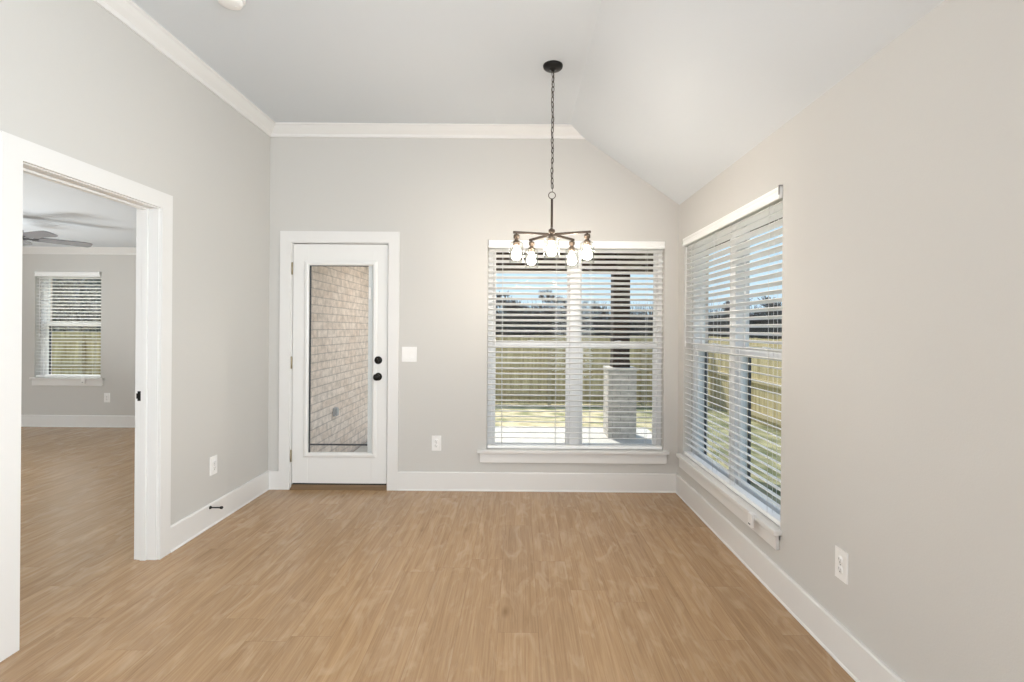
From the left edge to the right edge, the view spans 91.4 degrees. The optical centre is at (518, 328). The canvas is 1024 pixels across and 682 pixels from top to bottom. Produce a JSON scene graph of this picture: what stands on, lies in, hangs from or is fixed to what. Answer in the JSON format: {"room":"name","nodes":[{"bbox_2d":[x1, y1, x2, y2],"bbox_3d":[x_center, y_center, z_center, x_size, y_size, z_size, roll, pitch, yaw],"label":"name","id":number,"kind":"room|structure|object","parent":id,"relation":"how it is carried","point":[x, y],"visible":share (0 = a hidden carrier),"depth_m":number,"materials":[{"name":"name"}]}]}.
{"room":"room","nodes":[
{"label":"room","id":0,"kind":"room"},
{"bbox_2d":[21,254,135,415],"bbox_3d":[-5.616,0.118,6.800,6.826,2.405,0.160,0,0,0],"label":"wall","id":1,"kind":"structure","parent":0,"point":[118,272],"depth_m":6.72,"materials":[{"name":"grey paint"}]},
{"bbox_2d":[29,276,103,385],"bbox_3d":[-6.043,-0.001,6.791,0.980,1.533,0.224,0,0,0],"label":"window","id":2,"kind":"structure","parent":1,"relation":"in","point":[36,381],"depth_m":6.81,"materials":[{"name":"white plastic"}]},
{"bbox_2d":[34,271,100,376],"bbox_3d":[-6.050,-0.058,6.743,0.886,1.418,0.084,0,0,0],"label":"window blind","id":3,"kind":"object","parent":2,"relation":"attached to","point":[37,273],"visible":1,"depth_m":6.75,"materials":[{"name":"white plastic"}]},
{"bbox_2d":[21,415,134,427],"bbox_3d":[-5.625,1.243,6.709,6.826,0.155,0.022,0,0,0],"label":"baseboard","id":4,"kind":"structure","parent":1,"relation":"attached to","point":[26,420],"depth_m":6.71,"materials":[{"name":"white paint"}]},
{"bbox_2d":[22,246,135,254],"bbox_3d":[-5.608,-1.041,6.677,6.826,0.088,0.085,0,0,0],"label":"crown molding","id":5,"kind":"structure","parent":1,"relation":"attached to","point":[25,249],"depth_m":6.67,"materials":[{"name":"white paint"}]},
{"bbox_2d":[104,393,109,401],"bbox_3d":[-5.525,0.926,6.715,0.080,0.125,0.009,0,0,0],"label":"wall outlet","id":6,"kind":"object","parent":1,"relation":"attached to","point":[106,395],"visible":1,"depth_m":6.71,"materials":[{"name":"white plastic"}]},
{"bbox_2d":[23,173,136,246],"bbox_3d":[-5.671,-1.145,3.875,6.938,0.120,6.010,0,0,0],"label":"ceiling","id":7,"kind":"structure","parent":0,"point":[69,213],"depth_m":4.75,"materials":[{"name":"white paint"}]},
{"bbox_2d":[22,231,92,246],"bbox_3d":[-4.840,-0.957,4.730,1.155,0.245,1.106,0,0,0],"label":"ceiling fan","id":8,"kind":"object","parent":7,"relation":"hanging from","point":[38,236],"visible":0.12,"depth_m":4.96,"materials":[{"name":"grey"}]},
{"bbox_2d":[0,0,269,524],"bbox_3d":[-2.158,-0.304,-0.296,0.115,3.300,9.000,0,0,0],"label":"wall","id":9,"kind":"structure","parent":0,"point":[77,82],"depth_m":3.15,"materials":[{"name":"grey paint"}]},
{"bbox_2d":[0,131,172,661],"bbox_3d":[-2.157,0.275,2.505,0.151,2.142,0.993,0,0,0],"label":"door frame","id":10,"kind":"structure","parent":9,"relation":"in","point":[18,156],"depth_m":2.53,"materials":[{"name":"white paint"}]},
{"bbox_2d":[93,0,275,136],"bbox_3d":[-2.049,-1.656,-0.297,0.082,0.091,8.999,0,0,0],"label":"crown molding","id":11,"kind":"structure","parent":9,"relation":"attached to","point":[127,12],"depth_m":3.04,"materials":[{"name":"white paint"}]},
{"bbox_2d":[210,455,216,475],"bbox_3d":[-2.098,0.941,3.449,0.009,0.125,0.080,0,0,0],"label":"wall outlet","id":12,"kind":"object","parent":9,"relation":"attached to","point":[213,460],"visible":1,"depth_m":3.44,"materials":[{"name":"white plastic"}]},
{"bbox_2d":[170,470,268,552],"bbox_3d":[-2.101,1.269,-0.296,0.022,0.155,9.000,0,0,0],"label":"baseboard","id":13,"kind":"structure","parent":9,"relation":"attached to","point":[184,530],"depth_m":3.45,"materials":[{"name":"white paint"}]},
{"bbox_2d":[50,279,365,448],"bbox_3d":[-5.640,0.245,6.925,7.180,3.350,0.090,0,0,0],"label":"wall","id":14,"kind":"structure","parent":0,"point":[51,279],"depth_m":6.96,"materials":[{"name":"brick"}]},
{"bbox_2d":[310,266,368,451],"bbox_3d":[-1.996,0.044,5.663,0.109,2.805,2.600,0,0,0],"label":"wall","id":15,"kind":"structure","parent":0,"point":[339,295],"depth_m":5.43,"materials":[{"name":"brick"}]},
{"bbox_2d":[333,407,338,415],"bbox_3d":[-1.926,0.877,5.283,0.044,0.090,0.064,0,0,0],"label":"outlet","id":16,"kind":"object","parent":15,"relation":"attached to","point":[335,409],"visible":1,"depth_m":5.25,"materials":[{"name":"grey"}]},
{"bbox_2d":[132,0,600,123],"bbox_3d":[-0.884,-1.753,-0.298,2.612,0.120,9.000,0,0,0],"label":"ceiling","id":17,"kind":"structure","parent":0,"point":[305,61],"depth_m":3.07,"materials":[{"name":"white paint"}]},
{"bbox_2d":[218,0,245,9],"bbox_3d":[-1.473,-1.677,2.558,0.140,0.042,0.140,0,0,0],"label":"smoke detector","id":18,"kind":"object","parent":17,"relation":"attached to","point":[229,4],"visible":1,"depth_m":2.56,"materials":[{"name":"white plastic"}]},
{"bbox_2d":[509,60,593,267],"bbox_3d":[0.213,-1.048,3.182,0.528,1.274,0.516,0,0,0],"label":"chandelier","id":19,"kind":"object","parent":17,"relation":"hanging from","point":[552,66],"visible":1,"depth_m":3.17,"materials":[{"name":"black metal"}]},
{"bbox_2d":[513,233,519,245],"bbox_3d":[-0.011,-0.560,3.143,0.043,0.079,0.043,0,0,0],"label":"socket","id":20,"kind":"object","parent":19,"relation":"attached to","point":[516,236],"depth_m":3.13,"materials":[{"name":"brown metal"}]},
{"bbox_2d":[528,241,534,251],"bbox_3d":[0.091,-0.559,3.396,0.043,0.079,0.043,0,0,0],"label":"socket","id":21,"kind":"object","parent":19,"relation":"attached to","point":[531,249],"depth_m":3.38,"materials":[{"name":"brown metal"}]},
{"bbox_2d":[548,228,554,240],"bbox_3d":[0.199,-0.558,2.968,0.043,0.079,0.043,0,0,0],"label":"socket","id":22,"kind":"object","parent":19,"relation":"attached to","point":[551,237],"depth_m":2.95,"materials":[{"name":"brown metal"}]},
{"bbox_2d":[569,241,574,251],"bbox_3d":[0.363,-0.557,3.378,0.043,0.079,0.043,0,0,0],"label":"socket","id":23,"kind":"object","parent":19,"relation":"attached to","point":[571,249],"depth_m":3.36,"materials":[{"name":"brown metal"}]},
{"bbox_2d":[584,233,590,245],"bbox_3d":[0.430,-0.556,3.114,0.043,0.079,0.043,0,0,0],"label":"socket","id":24,"kind":"object","parent":19,"relation":"attached to","point":[587,242],"depth_m":3.10,"materials":[{"name":"brown metal"}]},
{"bbox_2d":[0,427,854,681],"bbox_3d":[-3.879,1.393,0.942,10.739,0.120,11.870,0,0,0],"label":"floor","id":25,"kind":"structure","parent":0,"point":[290,585],"depth_m":2.58,"materials":[{"name":"brown wood"}]},
{"bbox_2d":[268,137,678,473],"bbox_3d":[-0.349,-0.291,4.281,3.716,3.300,0.160,0,0,0],"label":"wall","id":26,"kind":"structure","parent":0,"point":[446,198],"depth_m":4.20,"materials":[{"name":"grey paint"}]},
{"bbox_2d":[278,231,399,490],"bbox_3d":[-1.501,0.268,4.262,0.998,2.166,0.241,0,0,0],"label":"door","id":27,"kind":"structure","parent":26,"relation":"in","point":[299,468],"depth_m":4.21,"materials":[{"name":"white paint"}]},
{"bbox_2d":[402,347,416,361],"bbox_3d":[-0.915,0.215,4.196,0.126,0.126,0.010,0,0,0],"label":"light switch","id":28,"kind":"object","parent":26,"relation":"attached to","point":[409,354],"visible":1,"depth_m":4.20,"materials":[{"name":"white plastic"}]},
{"bbox_2d":[271,122,584,138],"bbox_3d":[-0.760,-1.647,4.160,2.644,0.091,0.082,0,0,0],"label":"crown molding","id":29,"kind":"structure","parent":26,"relation":"attached to","point":[281,129],"depth_m":4.16,"materials":[{"name":"white paint"}]},
{"bbox_2d":[432,436,440,450],"bbox_3d":[-0.687,0.961,4.197,0.080,0.125,0.009,0,0,0],"label":"wall outlet","id":30,"kind":"object","parent":26,"relation":"attached to","point":[436,440],"visible":1,"depth_m":4.20,"materials":[{"name":"white plastic"}]},
{"bbox_2d":[269,470,675,492],"bbox_3d":[-0.384,1.281,4.190,3.409,0.155,0.022,0,0,0],"label":"baseboard","id":31,"kind":"structure","parent":26,"relation":"attached to","point":[407,480],"depth_m":4.18,"materials":[{"name":"white paint"}]},
{"bbox_2d":[477,248,669,463],"bbox_3d":[0.465,0.192,4.264,1.602,1.867,0.214,0,0,0],"label":"window","id":32,"kind":"structure","parent":26,"relation":"in","point":[489,455],"depth_m":4.27,"materials":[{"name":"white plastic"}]},
{"bbox_2d":[488,240,664,449],"bbox_3d":[0.480,0.136,4.221,1.483,1.752,0.084,0,0,0],"label":"window blind","id":33,"kind":"object","parent":32,"relation":"attached to","point":[538,244],"visible":1,"depth_m":4.23,"materials":[{"name":"white plastic"}]},
{"bbox_2d":[704,249,708,454],"bbox_3d":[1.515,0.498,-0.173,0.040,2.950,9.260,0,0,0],"label":"window frame","id":34,"kind":"structure","parent":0,"point":[707,292],"depth_m":4.07,"materials":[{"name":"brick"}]},
{"bbox_2d":[709,217,782,248],"bbox_3d":[0.298,-1.096,5.915,4.461,0.080,2.870,0,0,0],"label":"ceiling","id":35,"kind":"structure","parent":0,"point":[782,217],"depth_m":5.19,"materials":[{"name":"grey paint"}]},
{"bbox_2d":[617,253,652,269],"bbox_3d":[1.446,-0.920,5.567,0.220,0.255,2.420,0,0,0],"label":"beam","id":36,"kind":"structure","parent":35,"relation":"attached to","point":[618,254],"depth_m":6.12,"materials":[{"name":"brown wood"}]},
{"bbox_2d":[571,0,944,204],"bbox_3d":[0.924,-1.413,-0.302,1.009,0.853,9.000,0,0,0],"label":"ceiling","id":37,"kind":"structure","parent":0,"point":[675,92],"depth_m":2.56,"materials":[{"name":"white paint"}]},
{"bbox_2d":[678,0,1023,681],"bbox_3d":[1.419,-0.128,-0.302,0.160,3.000,9.000,0,0,0],"label":"wall","id":38,"kind":"structure","parent":0,"point":[902,381],"depth_m":1.72,"materials":[{"name":"grey paint"}]},
{"bbox_2d":[676,209,782,549],"bbox_3d":[1.408,0.199,3.320,0.214,1.867,1.585,0,0,0],"label":"window","id":39,"kind":"structure","parent":38,"relation":"in","point":[764,527],"depth_m":3.26,"materials":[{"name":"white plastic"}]},
{"bbox_2d":[683,185,782,525],"bbox_3d":[1.366,0.142,3.305,0.084,1.752,1.516,0,0,0],"label":"window blind","id":40,"kind":"object","parent":39,"relation":"attached to","point":[771,202],"visible":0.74,"depth_m":3.11,"materials":[{"name":"white plastic"}]},
{"bbox_2d":[748,512,755,527],"bbox_3d":[1.291,1.056,2.763,0.030,0.075,0.048,0,0,0],"label":"bracket","id":41,"kind":"object","parent":39,"relation":"attached to","point":[750,514],"visible":1,"depth_m":2.75,"materials":[{"name":"white plastic"}]},
{"bbox_2d":[676,474,904,681],"bbox_3d":[1.318,1.294,-0.302,0.022,0.155,9.000,0,0,0],"label":"baseboard","id":42,"kind":"structure","parent":38,"relation":"attached to","point":[844,647],"depth_m":2.37,"materials":[{"name":"white paint"}]},
{"bbox_2d":[835,545,847,584],"bbox_3d":[1.331,0.973,2.063,0.009,0.125,0.080,0,0,0],"label":"wall outlet","id":43,"kind":"object","parent":38,"relation":"attached to","point":[841,557],"visible":1,"depth_m":2.06,"materials":[{"name":"white plastic"}]},
{"bbox_2d":[837,565,842,573],"bbox_3d":[1.328,0.993,2.063,0.003,0.034,0.034,0,0,0],"label":"receptacle","id":44,"kind":"object","parent":43,"relation":"attached to","point":[839,567],"depth_m":2.06,"materials":[{"name":"grey plastic"}]},
{"bbox_2d":[838,555,842,563],"bbox_3d":[1.328,0.954,2.063,0.003,0.034,0.034,0,0,0],"label":"receptacle","id":45,"kind":"object","parent":43,"relation":"attached to","point":[840,557],"depth_m":2.06,"materials":[{"name":"grey plastic"}]},
{"label":"outside","id":46,"kind":"structure","parent":0,"visible":0},
{"bbox_2d":[353,426,651,451],"bbox_3d":[-0.022,1.561,5.930,3.861,0.200,3.140,0,0,0],"label":"floor","id":47,"kind":"structure","parent":46,"point":[497,429],"depth_m":6.81,"materials":[{"name":"concrete"}]},
{"bbox_2d":[603,271,637,437],"bbox_3d":[1.409,0.341,6.928,0.400,2.262,0.400,0,0,0],"label":"porch column","id":48,"kind":"structure","parent":47,"relation":"on","point":[613,414],"depth_m":6.74,"materials":[{"name":"brick"}]},
{"bbox_2d":[496,252,652,271],"bbox_3d":[0.298,-0.929,6.929,4.461,0.255,0.260,0,0,0],"label":"beam","id":49,"kind":"structure","parent":48,"relation":"on","point":[497,253],"depth_m":6.80,"materials":[{"name":"brown wood"}]},
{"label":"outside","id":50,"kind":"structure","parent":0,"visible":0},
{"bbox_2d":[495,348,780,504],"bbox_3d":[0.041,1.768,54.000,180.000,0.447,132.000,0,0,0],"label":"lawn","id":51,"kind":"structure","parent":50,"point":[758,432],"depth_m":8.83,"materials":[{"name":"plant"}]},
{"bbox_2d":[54,277,87,330],"bbox_3d":[-17.771,-1.187,19.511,4.242,6.403,2.900,0,0,16],"label":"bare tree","id":52,"kind":"object","parent":51,"relation":"on","point":[79,277],"visible":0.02,"depth_m":19.13,"materials":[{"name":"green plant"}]},
{"bbox_2d":[52,277,100,330],"bbox_3d":[-12.802,-0.067,14.114,1.877,4.143,2.745,0,0,-29],"label":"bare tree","id":53,"kind":"object","parent":51,"relation":"on","point":[53,286],"visible":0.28,"depth_m":13.77,"materials":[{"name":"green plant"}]},
{"bbox_2d":[52,277,100,331],"bbox_3d":[-28.020,-2.348,30.811,11.632,8.516,21.392,0,0,-38],"label":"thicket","id":54,"kind":"object","parent":51,"relation":"on","point":[94,283],"visible":0.02,"depth_m":25.36,"materials":[{"name":"plant"}]},
{"bbox_2d":[52,285,100,330],"bbox_3d":[-13.987,0.220,15.721,2.082,3.589,1.840,0,0,-27],"label":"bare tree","id":55,"kind":"object","parent":51,"relation":"on","point":[92,303],"visible":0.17,"depth_m":15.79,"materials":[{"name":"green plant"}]},
{"bbox_2d":[52,332,652,405],"bbox_3d":[-5.055,1.040,13.053,19.940,1.848,0.148,0,0,0],"label":"privacy fence","id":56,"kind":"object","parent":51,"relation":"on","point":[54,334],"visible":0.09,"depth_m":13.10,"materials":[{"name":"brown wood"}]},
{"bbox_2d":[496,316,516,334],"bbox_3d":[-1.517,0.528,29.599,2.284,3.163,2.335,0,0,-27],"label":"bare tree","id":57,"kind":"object","parent":51,"relation":"on","point":[497,317],"visible":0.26,"depth_m":29.39,"materials":[{"name":"grey plant"}]},
{"bbox_2d":[496,291,522,334],"bbox_3d":[-0.908,-0.317,37.387,1.766,4.917,3.765,0,0,32],"label":"bare tree","id":58,"kind":"object","parent":51,"relation":"on","point":[498,296],"visible":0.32,"depth_m":36.73,"materials":[{"name":"grey plant"}]},
{"bbox_2d":[505,296,548,337],"bbox_3d":[0.331,0.159,27.643,3.086,3.918,1.832,0,0,-35],"label":"bare tree","id":59,"kind":"object","parent":51,"relation":"on","point":[511,301],"visible":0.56,"depth_m":27.46,"materials":[{"name":"grey plant"}]},
{"bbox_2d":[524,306,564,334],"bbox_3d":[1.940,-0.019,43.413,3.172,4.394,3.243,0,0,-35],"label":"bare tree","id":60,"kind":"object","parent":51,"relation":"on","point":[541,307],"visible":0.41,"depth_m":43.21,"materials":[{"name":"grey plant"}]},
{"bbox_2d":[538,290,566,334],"bbox_3d":[4.258,-0.962,51.293,4.872,6.363,2.285,0,0,15],"label":"bare tree","id":61,"kind":"object","parent":51,"relation":"on","point":[540,296],"visible":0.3,"depth_m":51.05,"materials":[{"name":"grey plant"}]},
{"bbox_2d":[548,311,581,334],"bbox_3d":[3.298,0.400,35.305,2.594,3.515,2.538,0,0,-6],"label":"bare tree","id":62,"kind":"object","parent":51,"relation":"on","point":[562,312],"visible":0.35,"depth_m":34.72,"materials":[{"name":"grey plant"}]},
{"bbox_2d":[581,301,608,334],"bbox_3d":[5.831,-0.113,41.926,3.042,4.584,2.827,0,0,-12],"label":"bare tree","id":63,"kind":"object","parent":51,"relation":"on","point":[591,307],"visible":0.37,"depth_m":41.60,"materials":[{"name":"grey plant"}]},
{"bbox_2d":[596,322,610,335],"bbox_3d":[8.456,0.642,47.944,2.221,3.075,2.270,0,0,38],"label":"bare tree","id":64,"kind":"object","parent":51,"relation":"on","point":[606,323],"visible":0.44,"depth_m":47.83,"materials":[{"name":"grey plant"}]},
{"bbox_2d":[496,300,781,341],"bbox_3d":[21.111,-1.280,68.340,68.050,7.100,26.930,0,0,0],"label":"thicket","id":65,"kind":"object","parent":51,"relation":"on","point":[558,307],"visible":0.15,"depth_m":58.68,"materials":[{"name":"plant"}]},
{"bbox_2d":[631,314,652,335],"bbox_3d":[9.274,0.577,36.170,2.436,3.181,1.142,0,0,4],"label":"bare tree","id":66,"kind":"object","parent":51,"relation":"on","point":[634,323],"visible":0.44,"depth_m":36.04,"materials":[{"name":"grey plant"}]},
{"bbox_2d":[708,323,715,341],"bbox_3d":[11.105,0.866,30.172,1.946,2.636,1.904,0,0,-14],"label":"bare tree","id":67,"kind":"object","parent":51,"relation":"on","point":[710,329],"visible":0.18,"depth_m":29.98,"materials":[{"name":"grey plant"}]},
{"bbox_2d":[719,298,752,336],"bbox_3d":[15.580,-0.132,36.471,2.945,4.775,3.169,0,0,-22],"label":"bare tree","id":68,"kind":"object","parent":51,"relation":"on","point":[727,302],"visible":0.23,"depth_m":36.88,"materials":[{"name":"grey plant"}]},
{"bbox_2d":[708,336,781,431],"bbox_3d":[4.910,1.114,8.036,0.148,1.848,10.090,0,0,0],"label":"privacy fence","id":69,"kind":"object","parent":51,"relation":"on","point":[777,406],"visible":0.18,"depth_m":10.37,"materials":[{"name":"brown wood"}]},
{"bbox_2d":[729,309,775,337],"bbox_3d":[13.114,0.469,28.003,2.658,3.471,1.246,0,0,45],"label":"bare tree","id":70,"kind":"object","parent":51,"relation":"on","point":[752,315],"visible":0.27,"depth_m":27.60,"materials":[{"name":"grey plant"}]},
{"bbox_2d":[752,311,781,338],"bbox_3d":[17.525,0.402,34.553,2.757,3.734,2.697,0,0,9],"label":"bare tree","id":71,"kind":"object","parent":51,"relation":"on","point":[757,313],"visible":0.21,"depth_m":34.60,"materials":[{"name":"grey plant"}]},
{"bbox_2d":[758,296,781,338],"bbox_3d":[14.473,0.161,27.349,2.552,4.138,2.746,0,0,31],"label":"bare tree","id":72,"kind":"object","parent":51,"relation":"on","point":[770,304],"visible":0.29,"depth_m":26.98,"materials":[{"name":"grey plant"}]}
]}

